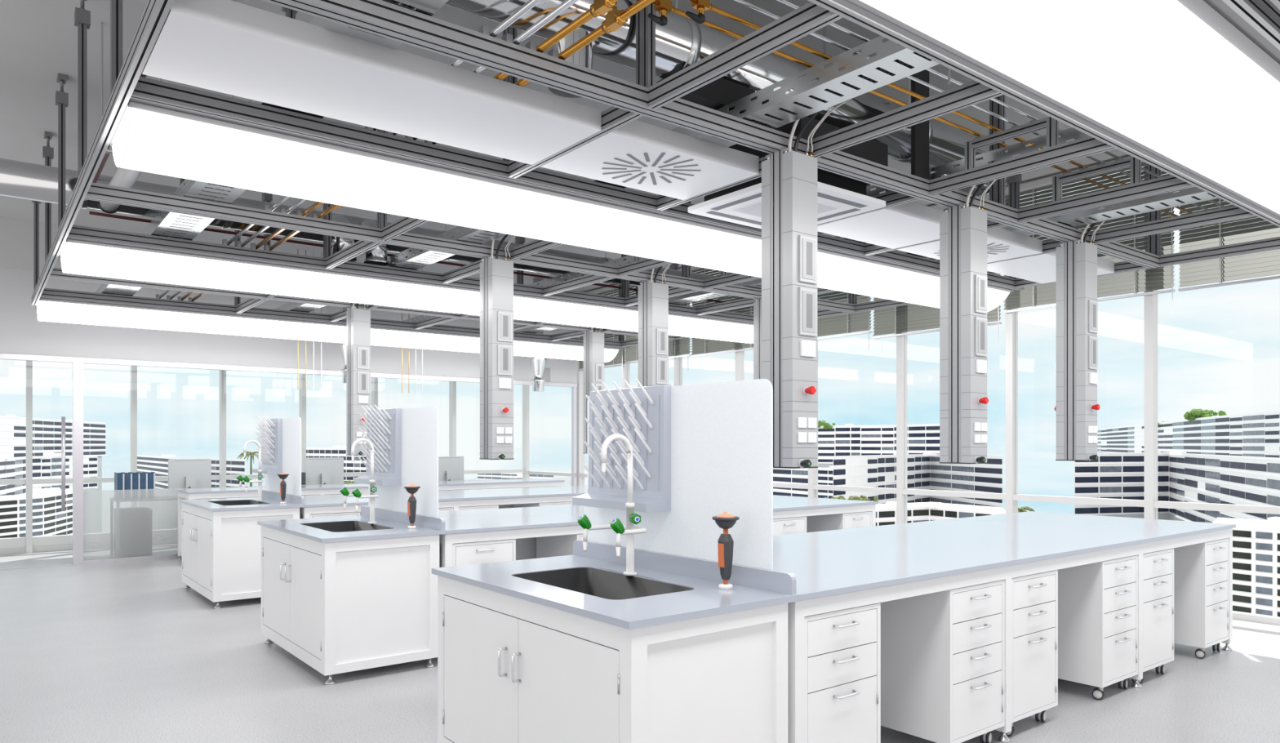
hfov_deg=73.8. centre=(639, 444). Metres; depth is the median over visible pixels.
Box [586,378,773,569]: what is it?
screen
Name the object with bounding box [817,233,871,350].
blind
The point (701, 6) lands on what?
gas pipe
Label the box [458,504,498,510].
drawer pedestal
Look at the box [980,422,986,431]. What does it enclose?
socket
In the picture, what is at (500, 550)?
drawer pedestal
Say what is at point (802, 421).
socket
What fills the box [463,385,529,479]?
window
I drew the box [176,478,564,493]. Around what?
countertop
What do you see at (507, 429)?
socket
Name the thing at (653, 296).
column
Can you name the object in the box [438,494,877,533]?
countertop
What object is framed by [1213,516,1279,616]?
apartment building
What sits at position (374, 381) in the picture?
window
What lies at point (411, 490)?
bowl
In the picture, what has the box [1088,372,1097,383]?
switch
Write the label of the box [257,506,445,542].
countertop
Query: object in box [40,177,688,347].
grid
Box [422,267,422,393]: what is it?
pipe
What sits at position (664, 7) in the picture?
gas pipe
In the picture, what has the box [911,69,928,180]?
support
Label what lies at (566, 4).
gas pipe
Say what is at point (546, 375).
air vent
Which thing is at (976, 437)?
socket
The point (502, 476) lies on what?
apartment building
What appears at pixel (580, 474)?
window
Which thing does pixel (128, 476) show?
ring binder
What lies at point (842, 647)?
drawer pedestal
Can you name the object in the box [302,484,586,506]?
countertop
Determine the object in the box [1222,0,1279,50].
grid
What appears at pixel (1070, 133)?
cable tray
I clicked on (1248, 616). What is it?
window
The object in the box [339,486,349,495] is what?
tap
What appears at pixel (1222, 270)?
blind
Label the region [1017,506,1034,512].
palm tree
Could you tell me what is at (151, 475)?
ring binder
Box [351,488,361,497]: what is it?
tap
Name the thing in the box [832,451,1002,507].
apartment building
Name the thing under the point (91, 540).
window
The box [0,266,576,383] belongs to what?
wall
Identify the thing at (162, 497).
desk
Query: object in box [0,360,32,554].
window
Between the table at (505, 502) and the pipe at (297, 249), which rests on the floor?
the table at (505, 502)
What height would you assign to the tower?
0.283 m
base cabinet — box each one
[182,502,299,608]
[261,525,439,684]
[437,575,787,742]
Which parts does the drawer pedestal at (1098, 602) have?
drawer, drawer, drawer, drawer, handle, handle, handle, handle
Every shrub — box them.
[817,420,835,429]
[837,495,878,502]
[1183,408,1226,421]
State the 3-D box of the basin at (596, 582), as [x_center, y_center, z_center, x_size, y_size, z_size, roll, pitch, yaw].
[-0.164,0.671,3.361,0.392,0.257,0.748,0,0,-38]
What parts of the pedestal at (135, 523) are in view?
panel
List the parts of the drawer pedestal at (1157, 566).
drawer, drawer, door, handle, handle, handle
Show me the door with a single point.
(63, 418)
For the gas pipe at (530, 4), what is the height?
0.073 m
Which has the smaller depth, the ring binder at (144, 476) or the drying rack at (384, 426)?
the drying rack at (384, 426)
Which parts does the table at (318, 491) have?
leg, panel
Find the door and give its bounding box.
[0,416,71,569]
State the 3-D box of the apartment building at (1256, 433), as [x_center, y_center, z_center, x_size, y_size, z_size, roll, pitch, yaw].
[263.604,29.889,422.426,396.482,83.001,251.329,0,0,-38]
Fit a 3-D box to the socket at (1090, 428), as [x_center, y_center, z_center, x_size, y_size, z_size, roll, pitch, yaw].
[3.046,-0.101,5.770,0.057,0.048,0.010,0,0,-38]
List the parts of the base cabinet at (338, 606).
door, handle, handle, door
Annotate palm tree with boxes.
[236,450,262,486]
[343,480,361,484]
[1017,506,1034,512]
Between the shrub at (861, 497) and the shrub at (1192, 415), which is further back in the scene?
the shrub at (1192, 415)
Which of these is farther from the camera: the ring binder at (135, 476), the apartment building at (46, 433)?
the apartment building at (46, 433)
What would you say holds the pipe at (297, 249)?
hanging from the ceiling
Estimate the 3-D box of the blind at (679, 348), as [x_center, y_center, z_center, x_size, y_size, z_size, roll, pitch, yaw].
[0.239,-1.750,12.468,0.074,1.440,1.494,0,0,-38]
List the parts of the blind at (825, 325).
rail, ladder cord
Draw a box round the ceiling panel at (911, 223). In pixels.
[817,201,945,248]
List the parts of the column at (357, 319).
socket panel, socket panel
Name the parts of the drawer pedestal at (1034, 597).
drawer, drawer, door, handle, handle, handle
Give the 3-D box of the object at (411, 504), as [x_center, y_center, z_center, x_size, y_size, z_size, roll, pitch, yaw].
[-1.464,0.396,5.480,0.102,0.288,0.102,0,0,-38]
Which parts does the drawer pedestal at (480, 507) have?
drawer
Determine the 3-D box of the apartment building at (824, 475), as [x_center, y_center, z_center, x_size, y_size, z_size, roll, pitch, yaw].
[80.600,40.157,347.857,16.510,62.465,39.205,0,0,-38]
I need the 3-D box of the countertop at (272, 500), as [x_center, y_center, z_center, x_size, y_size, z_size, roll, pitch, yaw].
[-3.739,0.633,7.958,0.762,0.334,1.423,0,0,-38]
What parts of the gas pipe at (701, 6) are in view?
valve lever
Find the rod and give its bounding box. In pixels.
[947,67,950,84]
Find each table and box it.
[177,481,563,559]
[299,494,579,518]
[439,503,875,567]
[787,528,1232,742]
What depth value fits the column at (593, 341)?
10.37 m
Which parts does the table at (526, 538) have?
leg, panel, leg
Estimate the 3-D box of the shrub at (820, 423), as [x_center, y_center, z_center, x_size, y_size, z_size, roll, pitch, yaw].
[85.015,-8.878,403.000,13.077,4.799,14.077,0,0,-38]
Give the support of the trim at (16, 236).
attached to the wall
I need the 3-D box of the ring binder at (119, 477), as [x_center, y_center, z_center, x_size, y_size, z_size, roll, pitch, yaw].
[-6.378,0.506,10.449,0.076,0.323,0.278,0,0,-38]
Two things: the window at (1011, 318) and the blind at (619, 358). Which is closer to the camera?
the window at (1011, 318)
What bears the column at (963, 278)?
attached to the grid at (629, 101)
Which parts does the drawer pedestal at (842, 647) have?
drawer, drawer, door, handle, handle, handle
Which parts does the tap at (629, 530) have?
arm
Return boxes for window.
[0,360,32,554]
[32,365,137,552]
[72,362,576,564]
[151,369,226,544]
[226,373,306,479]
[343,377,377,476]
[448,381,456,456]
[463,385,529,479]
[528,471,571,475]
[576,284,629,485]
[674,268,682,386]
[677,265,744,381]
[773,336,817,497]
[813,232,907,524]
[902,186,1017,513]
[1013,155,1157,519]
[1153,500,1279,625]
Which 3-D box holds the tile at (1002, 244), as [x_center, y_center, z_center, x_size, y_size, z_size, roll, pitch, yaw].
[2.363,-1.425,6.105,0.916,0.091,0.590,0,0,-38]
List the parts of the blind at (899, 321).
ladder cord, rail, head rail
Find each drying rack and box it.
[252,415,282,474]
[354,404,401,485]
[572,378,671,512]
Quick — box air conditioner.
[688,0,888,229]
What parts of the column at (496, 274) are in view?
plate, valve knob, socket panel, socket panel, valve knob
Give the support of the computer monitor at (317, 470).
on the desk
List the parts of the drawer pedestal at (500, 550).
drawer, handle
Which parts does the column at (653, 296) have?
socket panel, socket panel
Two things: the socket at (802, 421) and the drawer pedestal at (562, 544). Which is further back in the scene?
the drawer pedestal at (562, 544)
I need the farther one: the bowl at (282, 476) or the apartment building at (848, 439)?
the apartment building at (848, 439)
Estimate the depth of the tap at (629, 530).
3.52 m
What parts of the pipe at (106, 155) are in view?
hanger rod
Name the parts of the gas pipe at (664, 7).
valve lever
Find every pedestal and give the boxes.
[114,506,152,557]
[299,511,359,518]
[438,506,453,511]
[439,538,515,567]
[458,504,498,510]
[514,501,572,507]
[536,533,582,558]
[773,515,806,535]
[804,602,880,742]
[805,511,871,532]
[880,579,1004,742]
[1000,569,1057,736]
[1057,555,1137,699]
[1131,547,1173,683]
[1173,537,1228,657]
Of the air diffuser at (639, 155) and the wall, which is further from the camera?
the wall
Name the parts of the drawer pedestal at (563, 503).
drawer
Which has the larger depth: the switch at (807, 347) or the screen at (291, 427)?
the screen at (291, 427)
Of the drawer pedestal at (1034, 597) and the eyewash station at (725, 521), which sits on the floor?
the drawer pedestal at (1034, 597)
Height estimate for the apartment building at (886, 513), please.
58.881 m
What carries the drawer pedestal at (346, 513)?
on the floor
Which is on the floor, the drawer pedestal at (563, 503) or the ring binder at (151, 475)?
the drawer pedestal at (563, 503)
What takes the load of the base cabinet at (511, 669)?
on the floor
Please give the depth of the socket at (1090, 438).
5.76 m
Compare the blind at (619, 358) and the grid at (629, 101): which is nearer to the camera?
the grid at (629, 101)
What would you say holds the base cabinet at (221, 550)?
on the floor
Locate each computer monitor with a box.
[168,458,211,491]
[304,457,343,484]
[438,456,463,481]
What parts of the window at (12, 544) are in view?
sill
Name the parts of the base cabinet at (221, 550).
door, handle, door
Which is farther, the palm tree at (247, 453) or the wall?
the palm tree at (247, 453)
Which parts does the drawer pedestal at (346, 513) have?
drawer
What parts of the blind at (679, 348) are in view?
rail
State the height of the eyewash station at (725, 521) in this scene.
0.288 m
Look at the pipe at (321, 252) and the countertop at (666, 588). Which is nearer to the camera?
the countertop at (666, 588)
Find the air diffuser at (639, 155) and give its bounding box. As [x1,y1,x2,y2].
[540,120,759,199]
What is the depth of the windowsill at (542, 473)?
14.85 m
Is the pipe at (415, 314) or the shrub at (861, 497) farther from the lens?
the shrub at (861, 497)
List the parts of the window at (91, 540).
sill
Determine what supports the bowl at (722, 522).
on the eyewash station at (725, 521)
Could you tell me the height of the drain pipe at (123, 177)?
0.925 m
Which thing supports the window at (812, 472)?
on the floor
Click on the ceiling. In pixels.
(38, 38)
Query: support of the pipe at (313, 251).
hanging from the ceiling
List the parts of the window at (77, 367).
frame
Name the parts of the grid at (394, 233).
rail, hanger post, hanger post, hanger post, rail, hanger post, goal post, hanger post, goal post, hanger post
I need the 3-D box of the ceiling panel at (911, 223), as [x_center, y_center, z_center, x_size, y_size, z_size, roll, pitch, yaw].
[1.609,-1.426,5.517,0.908,0.090,0.590,0,0,-38]
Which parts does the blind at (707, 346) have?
head rail, ladder cord, rail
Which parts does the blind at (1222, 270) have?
ladder cord, rail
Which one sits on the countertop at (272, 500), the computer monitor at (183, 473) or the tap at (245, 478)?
the tap at (245, 478)
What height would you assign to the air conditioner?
1.154 m
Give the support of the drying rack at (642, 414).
attached to the screen at (722, 433)
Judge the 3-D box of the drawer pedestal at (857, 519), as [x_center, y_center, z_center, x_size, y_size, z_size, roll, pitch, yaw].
[1.856,1.011,8.103,0.423,0.758,0.584,0,0,-38]
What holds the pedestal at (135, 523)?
on the floor
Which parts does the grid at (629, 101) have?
hanger post, rail, hanger post, goal post, hanger post, hanger post, rail, goal post, goal post, goal post, hanger post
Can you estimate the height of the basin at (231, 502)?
0.257 m
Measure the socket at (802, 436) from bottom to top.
0.048 m
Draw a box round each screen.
[264,417,301,495]
[368,405,438,517]
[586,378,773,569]
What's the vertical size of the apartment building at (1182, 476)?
69.880 m
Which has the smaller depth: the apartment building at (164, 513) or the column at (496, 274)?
the column at (496, 274)
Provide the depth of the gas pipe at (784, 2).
3.83 m
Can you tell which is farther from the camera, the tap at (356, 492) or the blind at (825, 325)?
the blind at (825, 325)
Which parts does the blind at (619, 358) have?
rail, head rail, ladder cord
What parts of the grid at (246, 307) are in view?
hanger post, hanger post, hanger post, rail, hanger post, hanger post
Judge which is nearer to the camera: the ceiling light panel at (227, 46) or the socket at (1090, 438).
the ceiling light panel at (227, 46)
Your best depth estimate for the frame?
4.68 m
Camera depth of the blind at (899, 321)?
9.08 m
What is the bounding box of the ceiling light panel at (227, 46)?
[142,0,601,164]
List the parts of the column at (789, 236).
casing, plate, valve knob, socket panel, socket panel, valve knob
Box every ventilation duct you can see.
[0,158,728,299]
[444,0,1009,196]
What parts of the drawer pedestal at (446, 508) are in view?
drawer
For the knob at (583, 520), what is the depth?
3.52 m
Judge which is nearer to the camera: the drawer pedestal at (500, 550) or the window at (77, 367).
the drawer pedestal at (500, 550)
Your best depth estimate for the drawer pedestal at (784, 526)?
7.33 m
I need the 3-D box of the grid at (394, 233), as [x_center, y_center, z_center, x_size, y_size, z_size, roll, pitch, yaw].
[-0.444,-1.940,6.979,6.908,1.118,2.200,0,0,-38]
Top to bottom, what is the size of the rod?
0.929 m
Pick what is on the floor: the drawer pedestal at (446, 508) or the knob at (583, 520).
the drawer pedestal at (446, 508)
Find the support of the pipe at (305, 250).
hanging from the ceiling
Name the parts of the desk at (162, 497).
leg, leg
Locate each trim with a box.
[0,217,62,271]
[0,353,577,386]
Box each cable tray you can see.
[95,0,448,296]
[274,35,939,312]
[403,127,1088,322]
[513,186,1218,333]
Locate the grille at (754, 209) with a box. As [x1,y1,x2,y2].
[732,201,839,217]
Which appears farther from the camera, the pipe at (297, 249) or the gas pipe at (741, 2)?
the pipe at (297, 249)
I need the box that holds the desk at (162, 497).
[109,495,183,557]
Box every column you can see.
[346,302,370,455]
[479,234,515,459]
[582,327,604,453]
[637,263,671,386]
[753,298,761,379]
[761,101,845,468]
[939,162,995,463]
[1054,207,1104,461]
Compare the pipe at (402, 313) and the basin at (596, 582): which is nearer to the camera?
the basin at (596, 582)
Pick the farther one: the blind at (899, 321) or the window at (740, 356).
the window at (740, 356)
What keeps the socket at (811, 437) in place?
attached to the column at (789, 236)
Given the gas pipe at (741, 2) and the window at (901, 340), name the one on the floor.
the window at (901, 340)
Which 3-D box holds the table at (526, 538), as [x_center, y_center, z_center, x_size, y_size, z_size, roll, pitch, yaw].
[0.074,0.976,7.258,4.389,0.827,1.398,0,0,-38]
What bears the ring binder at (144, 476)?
on the desk at (162, 497)
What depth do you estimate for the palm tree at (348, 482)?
334.85 m
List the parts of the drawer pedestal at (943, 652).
drawer, drawer, drawer, drawer, handle, handle, handle, handle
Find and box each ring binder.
[114,471,124,499]
[122,471,132,498]
[130,471,140,498]
[139,471,147,498]
[147,471,155,497]
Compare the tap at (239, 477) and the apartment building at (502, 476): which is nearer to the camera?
the tap at (239, 477)
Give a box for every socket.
[496,426,503,433]
[496,436,503,443]
[504,426,511,433]
[504,436,511,443]
[797,417,807,427]
[797,431,807,442]
[807,417,816,427]
[807,432,816,442]
[973,422,980,431]
[973,434,980,442]
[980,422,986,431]
[980,434,986,442]
[1087,425,1093,432]
[1087,435,1093,443]
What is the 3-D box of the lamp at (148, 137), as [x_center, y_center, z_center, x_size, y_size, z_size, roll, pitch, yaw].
[0.462,-1.341,5.843,6.927,0.242,0.772,0,0,-38]
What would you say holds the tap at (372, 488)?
on the tap at (356, 492)
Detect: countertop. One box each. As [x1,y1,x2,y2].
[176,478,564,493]
[178,489,304,511]
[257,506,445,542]
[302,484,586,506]
[431,539,798,629]
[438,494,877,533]
[773,511,1235,600]
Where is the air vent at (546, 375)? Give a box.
[542,367,550,382]
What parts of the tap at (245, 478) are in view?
arm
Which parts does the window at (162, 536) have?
sill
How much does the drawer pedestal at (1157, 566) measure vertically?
0.758 m
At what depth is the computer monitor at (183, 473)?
10.85 m
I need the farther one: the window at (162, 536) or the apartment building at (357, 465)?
the apartment building at (357, 465)
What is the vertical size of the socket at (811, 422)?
0.048 m
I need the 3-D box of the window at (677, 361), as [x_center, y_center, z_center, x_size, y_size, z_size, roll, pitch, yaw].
[0.185,-0.555,12.678,0.100,3.890,1.245,0,0,-38]
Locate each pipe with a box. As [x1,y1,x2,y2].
[84,22,146,200]
[88,211,751,306]
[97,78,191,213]
[159,0,542,298]
[169,0,578,299]
[181,0,617,300]
[191,0,655,301]
[297,248,297,388]
[305,249,306,389]
[313,251,314,389]
[320,252,321,389]
[401,312,402,392]
[415,314,416,393]
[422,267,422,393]
[607,0,1202,227]
[685,0,1217,225]
[733,0,1233,222]
[776,0,1248,219]
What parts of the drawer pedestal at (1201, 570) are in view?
drawer, drawer, drawer, drawer, handle, handle, handle, handle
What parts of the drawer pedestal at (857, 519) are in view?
drawer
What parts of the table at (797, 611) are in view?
leg, leg, leg, leg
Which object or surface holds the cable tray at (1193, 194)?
on the grid at (629, 101)
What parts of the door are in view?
rail, handle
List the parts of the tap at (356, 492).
arm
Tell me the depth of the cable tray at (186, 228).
5.01 m
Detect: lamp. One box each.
[35,297,626,362]
[58,237,753,343]
[107,97,1018,311]
[832,0,1279,221]
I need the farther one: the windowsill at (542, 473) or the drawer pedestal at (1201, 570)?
the windowsill at (542, 473)
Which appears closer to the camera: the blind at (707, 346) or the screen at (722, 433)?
the screen at (722, 433)
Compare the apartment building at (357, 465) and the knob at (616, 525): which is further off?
the apartment building at (357, 465)
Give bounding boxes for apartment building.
[0,414,105,533]
[0,453,97,533]
[0,487,72,537]
[137,454,244,529]
[306,445,366,484]
[477,472,553,479]
[773,467,808,497]
[817,423,939,467]
[817,466,832,498]
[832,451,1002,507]
[875,501,1005,525]
[1074,450,1279,522]
[1097,410,1279,457]
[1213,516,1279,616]
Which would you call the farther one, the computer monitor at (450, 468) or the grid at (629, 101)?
the computer monitor at (450, 468)
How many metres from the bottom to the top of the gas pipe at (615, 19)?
0.073 m
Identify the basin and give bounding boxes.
[208,499,268,505]
[302,520,391,532]
[512,567,693,599]
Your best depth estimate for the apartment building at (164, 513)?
425.15 m
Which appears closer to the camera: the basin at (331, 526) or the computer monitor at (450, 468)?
the basin at (331, 526)
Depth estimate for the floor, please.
4.92 m
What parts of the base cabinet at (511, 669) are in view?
door, handle, handle, door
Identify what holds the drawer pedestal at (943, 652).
on the floor
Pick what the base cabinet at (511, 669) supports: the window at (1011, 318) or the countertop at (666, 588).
the countertop at (666, 588)
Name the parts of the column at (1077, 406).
plate, socket panel, socket panel, valve knob, valve knob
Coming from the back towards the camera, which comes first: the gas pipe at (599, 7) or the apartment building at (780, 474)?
the apartment building at (780, 474)
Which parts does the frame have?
hanger post, hanger post, hanger post, hanger post, hanger post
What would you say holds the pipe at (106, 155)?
hanging from the ceiling
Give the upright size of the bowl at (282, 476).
0.044 m
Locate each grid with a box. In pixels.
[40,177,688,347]
[67,6,911,322]
[130,0,1279,290]
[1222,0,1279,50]
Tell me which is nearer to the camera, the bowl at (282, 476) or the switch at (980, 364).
the switch at (980, 364)
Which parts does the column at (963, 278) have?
plate, valve knob, socket panel, socket panel, valve knob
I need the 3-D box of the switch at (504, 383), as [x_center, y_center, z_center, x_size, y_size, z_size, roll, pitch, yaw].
[-0.995,-0.449,6.290,0.096,0.074,0.014,0,0,-38]
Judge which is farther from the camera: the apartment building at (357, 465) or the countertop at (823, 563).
the apartment building at (357, 465)
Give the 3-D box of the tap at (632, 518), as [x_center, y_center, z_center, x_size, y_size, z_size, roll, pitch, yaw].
[-0.029,0.391,3.516,0.061,0.298,0.097,0,0,-38]
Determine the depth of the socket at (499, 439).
6.26 m
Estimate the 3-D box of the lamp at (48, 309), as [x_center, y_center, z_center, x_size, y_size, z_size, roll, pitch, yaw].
[-3.163,-1.341,10.484,6.927,0.242,0.920,0,0,-38]
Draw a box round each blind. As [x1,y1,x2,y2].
[577,284,625,377]
[624,268,691,364]
[690,266,753,357]
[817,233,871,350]
[872,194,1001,344]
[1003,156,1175,315]
[1177,198,1279,291]
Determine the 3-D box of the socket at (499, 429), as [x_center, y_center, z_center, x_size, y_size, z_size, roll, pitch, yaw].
[-1.027,-0.101,6.267,0.057,0.048,0.010,0,0,-38]
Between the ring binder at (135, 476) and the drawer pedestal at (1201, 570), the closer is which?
the drawer pedestal at (1201, 570)
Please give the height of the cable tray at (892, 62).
0.090 m
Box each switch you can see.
[358,395,368,403]
[498,377,511,388]
[800,339,815,356]
[975,359,986,373]
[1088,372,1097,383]
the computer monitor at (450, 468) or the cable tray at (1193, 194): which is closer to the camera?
the cable tray at (1193, 194)
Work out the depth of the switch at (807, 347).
3.99 m
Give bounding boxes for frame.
[31,0,174,305]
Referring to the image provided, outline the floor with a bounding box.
[0,542,1279,742]
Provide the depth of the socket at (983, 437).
4.94 m
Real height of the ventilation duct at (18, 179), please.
1.009 m
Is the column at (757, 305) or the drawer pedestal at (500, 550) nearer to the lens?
the drawer pedestal at (500, 550)
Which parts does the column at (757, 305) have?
casing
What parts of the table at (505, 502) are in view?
leg, panel, leg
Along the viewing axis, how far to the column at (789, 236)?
4.00 m
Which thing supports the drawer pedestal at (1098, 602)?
on the floor
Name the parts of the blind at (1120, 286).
ladder cord, head rail, rail, ladder cord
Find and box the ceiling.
[0,0,1270,292]
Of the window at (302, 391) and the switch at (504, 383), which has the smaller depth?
the switch at (504, 383)
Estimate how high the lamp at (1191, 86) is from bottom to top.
0.242 m
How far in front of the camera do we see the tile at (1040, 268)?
6.72 m
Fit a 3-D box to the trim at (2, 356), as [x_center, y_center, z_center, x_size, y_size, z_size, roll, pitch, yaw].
[-5.422,-0.972,10.719,11.050,0.057,0.100,0,0,-38]
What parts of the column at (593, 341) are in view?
socket panel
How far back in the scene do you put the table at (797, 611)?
3.89 m
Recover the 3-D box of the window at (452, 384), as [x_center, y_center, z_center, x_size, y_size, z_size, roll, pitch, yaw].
[-3.719,-0.555,14.199,1.366,3.890,0.140,0,0,-38]
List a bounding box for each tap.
[236,440,263,501]
[236,475,243,481]
[242,475,249,482]
[256,469,263,501]
[339,437,378,524]
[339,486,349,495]
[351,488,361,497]
[368,480,377,524]
[577,433,647,575]
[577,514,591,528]
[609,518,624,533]
[622,502,640,575]
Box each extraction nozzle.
[339,261,355,382]
[529,277,546,391]
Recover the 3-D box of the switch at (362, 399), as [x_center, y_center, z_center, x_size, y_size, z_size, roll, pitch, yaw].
[-2.780,-0.449,8.574,0.096,0.074,0.014,0,0,-38]
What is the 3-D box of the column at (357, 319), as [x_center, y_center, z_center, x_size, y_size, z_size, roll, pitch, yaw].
[-2.837,-0.748,8.587,0.242,1.720,0.416,0,0,-38]
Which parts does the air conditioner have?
hanger rod, panel, casing, hanger rod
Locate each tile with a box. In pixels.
[897,227,1042,262]
[986,251,1114,283]
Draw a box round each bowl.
[276,474,288,479]
[404,486,420,493]
[711,515,739,528]
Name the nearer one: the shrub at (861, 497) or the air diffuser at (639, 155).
the air diffuser at (639, 155)
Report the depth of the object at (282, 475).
7.75 m
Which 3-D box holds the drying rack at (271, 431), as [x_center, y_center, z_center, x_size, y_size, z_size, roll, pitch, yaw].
[-3.661,0.003,8.371,0.135,0.563,0.555,0,0,-38]
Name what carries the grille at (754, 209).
attached to the air conditioner
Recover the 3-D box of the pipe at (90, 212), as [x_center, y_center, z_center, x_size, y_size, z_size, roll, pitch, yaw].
[-1.281,-1.625,8.008,6.560,0.022,0.022,0,0,-38]
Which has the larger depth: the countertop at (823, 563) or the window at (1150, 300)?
the window at (1150, 300)
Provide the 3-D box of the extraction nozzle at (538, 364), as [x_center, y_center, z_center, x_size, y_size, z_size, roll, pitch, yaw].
[-1.536,-1.650,12.884,0.250,1.699,0.250,0,0,-38]
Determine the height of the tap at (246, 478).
0.065 m
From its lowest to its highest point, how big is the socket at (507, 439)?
0.048 m
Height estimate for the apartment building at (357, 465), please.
70.754 m
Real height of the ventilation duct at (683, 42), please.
1.004 m
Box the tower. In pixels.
[301,471,305,485]
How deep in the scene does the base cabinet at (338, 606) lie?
5.16 m
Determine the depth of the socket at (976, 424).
4.90 m
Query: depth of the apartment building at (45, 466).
239.89 m
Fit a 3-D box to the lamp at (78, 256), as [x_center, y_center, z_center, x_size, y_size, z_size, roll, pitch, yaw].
[-1.343,-1.341,8.154,6.927,0.242,0.827,0,0,-38]
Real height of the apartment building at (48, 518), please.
62.543 m
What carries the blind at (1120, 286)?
attached to the window at (1150, 300)
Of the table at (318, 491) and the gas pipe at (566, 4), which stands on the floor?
the table at (318, 491)
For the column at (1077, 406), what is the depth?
5.80 m
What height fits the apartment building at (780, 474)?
65.204 m

